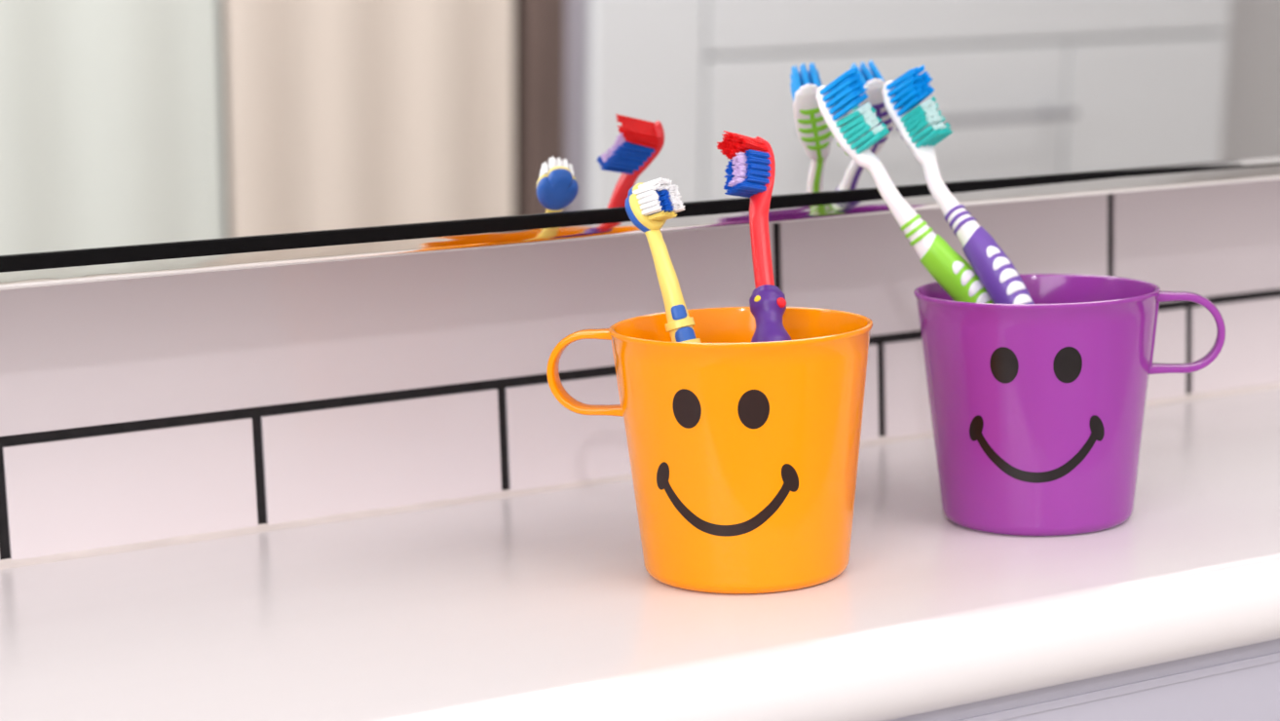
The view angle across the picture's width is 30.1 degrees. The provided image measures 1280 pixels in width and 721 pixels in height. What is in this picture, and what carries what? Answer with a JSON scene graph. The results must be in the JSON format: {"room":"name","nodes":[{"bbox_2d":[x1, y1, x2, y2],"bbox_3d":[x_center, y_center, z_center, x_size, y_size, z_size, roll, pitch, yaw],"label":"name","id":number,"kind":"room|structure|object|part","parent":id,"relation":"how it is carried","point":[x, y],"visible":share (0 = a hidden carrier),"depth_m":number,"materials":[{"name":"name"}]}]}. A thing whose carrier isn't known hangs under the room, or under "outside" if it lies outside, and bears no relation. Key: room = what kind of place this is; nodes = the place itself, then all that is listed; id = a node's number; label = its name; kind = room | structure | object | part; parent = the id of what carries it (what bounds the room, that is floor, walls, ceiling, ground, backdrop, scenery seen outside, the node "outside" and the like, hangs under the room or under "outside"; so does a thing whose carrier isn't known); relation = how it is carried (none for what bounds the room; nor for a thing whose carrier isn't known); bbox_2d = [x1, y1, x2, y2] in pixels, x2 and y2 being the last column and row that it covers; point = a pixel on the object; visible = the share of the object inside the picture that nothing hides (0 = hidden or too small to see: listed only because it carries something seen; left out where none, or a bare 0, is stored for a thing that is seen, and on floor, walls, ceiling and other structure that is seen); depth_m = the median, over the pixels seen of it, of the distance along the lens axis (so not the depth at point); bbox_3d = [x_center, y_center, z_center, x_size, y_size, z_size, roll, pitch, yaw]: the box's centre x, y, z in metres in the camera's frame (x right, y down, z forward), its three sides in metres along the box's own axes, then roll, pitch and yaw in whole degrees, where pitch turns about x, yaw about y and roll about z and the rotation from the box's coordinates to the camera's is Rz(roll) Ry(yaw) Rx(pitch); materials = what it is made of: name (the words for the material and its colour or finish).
{"room":"bathroom","nodes":[
{"label":"bathroom","id":0,"kind":"room"},
{"bbox_2d":[0,179,1279,560],"bbox_3d":[0.531,-0.334,1.195,4.400,2.380,0.100,-7,10,-28],"label":"tiled wall","id":1,"kind":"structure","parent":0,"point":[143,409],"depth_m":0.85,"materials":[{"name":"tile"}]},
{"bbox_2d":[0,0,1279,290],"bbox_3d":[0.095,-0.419,0.820,1.900,0.730,0.110,-7,10,-28],"label":"wall mirror","id":2,"kind":"object","parent":1,"relation":"attached to","point":[139,138],"visible":1,"depth_m":0.77,"materials":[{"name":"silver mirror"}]},
{"bbox_3d":[0.118,-0.059,0.856,1.900,0.007,0.005,-7,10,-28],"label":"chrome trim","id":3,"kind":"part","parent":2,"relation":"part of","materials":[{"name":"silver metal"}]},
{"bbox_2d":[0,382,1279,569],"bbox_3d":[-0.047,0.049,0.867,1.460,0.004,0.004,-7,10,-28],"label":"trim","id":4,"kind":"structure","parent":1,"relation":"attached to","point":[8,563],"depth_m":0.84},
{"bbox_2d":[0,387,1279,720],"bbox_3d":[0.229,0.052,0.885,2.300,0.028,0.237,-7,10,-28],"label":"shelf","id":5,"kind":"object","parent":1,"relation":"attached to","point":[545,606],"visible":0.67,"depth_m":0.71,"materials":[{"name":"white paint"}]},
{"bbox_2d":[546,306,872,594],"bbox_3d":[0.028,0.028,0.737,0.089,0.078,0.083,-7,10,-28],"label":"cup","id":6,"kind":"object","parent":5,"relation":"on","point":[743,454],"visible":0.98,"depth_m":0.71,"materials":[{"name":"orange plastic"}]},
{"bbox_3d":[-0.015,0.004,0.744,0.024,0.028,0.023,-7,10,-28],"label":"handle","id":7,"kind":"part","parent":6,"relation":"part of","materials":[{"name":"orange plastic"}]},
{"bbox_3d":[-0.006,0.004,0.742,0.004,0.026,0.009,0,9,12],"label":"handle mount","id":8,"kind":"part","parent":6,"relation":"part of","materials":[{"name":"orange plastic"}]},
{"bbox_2d":[624,177,700,342],"bbox_3d":[0.017,0.002,0.750,0.050,0.118,0.014,7,12,43],"label":"toothbrush","id":9,"kind":"object","parent":6,"relation":"in","point":[648,206],"visible":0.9,"depth_m":0.75,"materials":[{"name":"yellow plastic"}]},
{"bbox_3d":[0.002,-0.049,0.755,0.014,0.015,0.011,-7,10,-28],"label":"head plate","id":10,"kind":"part","parent":9,"relation":"part of","materials":[{"name":"yellow plastic"}]},
{"bbox_3d":[0.012,-0.015,0.746,0.005,0.005,0.003,-5,9,-17],"label":"blue panel","id":11,"kind":"part","parent":9,"relation":"part of","materials":[{"name":"rubber"}]},
{"bbox_3d":[0.015,-0.007,0.746,0.007,0.006,0.003,-5,9,-19],"label":"blue panel","id":12,"kind":"part","parent":9,"relation":"part of","materials":[{"name":"rubber"}]},
{"bbox_2d":[716,130,791,342],"bbox_3d":[0.041,-0.006,0.750,0.019,0.132,0.066,-4,9,-13],"label":"toothbrush","id":13,"kind":"object","parent":6,"relation":"in","point":[751,168],"visible":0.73,"depth_m":0.76,"materials":[{"name":"red plastic"}]},
{"bbox_2d":[753,295,760,301],"bbox_3d":[0.037,-0.019,0.748,0.002,0.002,0.002,-7,10,-28],"label":"dot","id":14,"kind":"object","parent":13,"relation":"on","point":[757,298],"depth_m":0.75,"materials":[{"name":"yellow plastic"}]},
{"bbox_3d":[0.043,0.019,0.742,0.014,0.083,0.043,-4,9,-12],"label":"figure handle","id":15,"kind":"part","parent":13,"relation":"part of","materials":[{"name":"purple plastic"}]},
{"bbox_2d":[776,297,786,307],"bbox_3d":[0.044,-0.018,0.748,0.002,0.004,0.004,7,12,45],"label":"dot","id":16,"kind":"object","parent":13,"relation":"on","point":[780,301],"depth_m":0.75,"materials":[{"name":"red plastic"}]},
{"bbox_2d":[913,273,1225,535],"bbox_3d":[0.138,0.014,0.802,0.091,0.078,0.081,-7,10,-28],"label":"cup","id":17,"kind":"object","parent":5,"relation":"on","point":[1037,409],"visible":0.96,"depth_m":0.77,"materials":[{"name":"purple plastic"}]},
{"bbox_2d":[815,66,993,303],"bbox_3d":[0.104,-0.026,0.810,0.087,0.146,0.017,1,9,16],"label":"toothbrush","id":18,"kind":"object","parent":17,"relation":"in","point":[949,269],"visible":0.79,"depth_m":0.81,"materials":[{"name":"white plastic"}]},
{"bbox_2d":[881,64,1034,303],"bbox_3d":[0.119,-0.027,0.808,0.016,0.146,0.084,-10,12,-44],"label":"toothbrush","id":19,"kind":"object","parent":17,"relation":"in","point":[922,128],"visible":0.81,"depth_m":0.81,"materials":[{"name":"white plastic"}]},
{"bbox_3d":[0.170,-0.009,0.790,0.004,0.026,0.009,0,9,10],"label":"handle mount","id":20,"kind":"part","parent":17,"relation":"part of","materials":[{"name":"purple plastic"}]},
{"bbox_3d":[0.180,-0.009,0.788,0.025,0.028,0.022,-7,10,-28],"label":"handle","id":21,"kind":"part","parent":17,"relation":"part of","materials":[{"name":"purple plastic"}]},
{"bbox_2d":[887,639,1279,720],"bbox_3d":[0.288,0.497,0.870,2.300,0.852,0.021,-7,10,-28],"label":"cabinet","id":22,"kind":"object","parent":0,"point":[1242,683],"depth_m":0.73,"materials":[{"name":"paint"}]},
{"bbox_2d":[1045,155,1279,175],"bbox_3d":[0.095,-0.420,0.821,1.900,0.728,0.107,-7,10,-28],"label":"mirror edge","id":23,"kind":"object","parent":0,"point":[1054,165],"depth_m":0.90,"materials":[{"name":"silver metal"}]}
]}

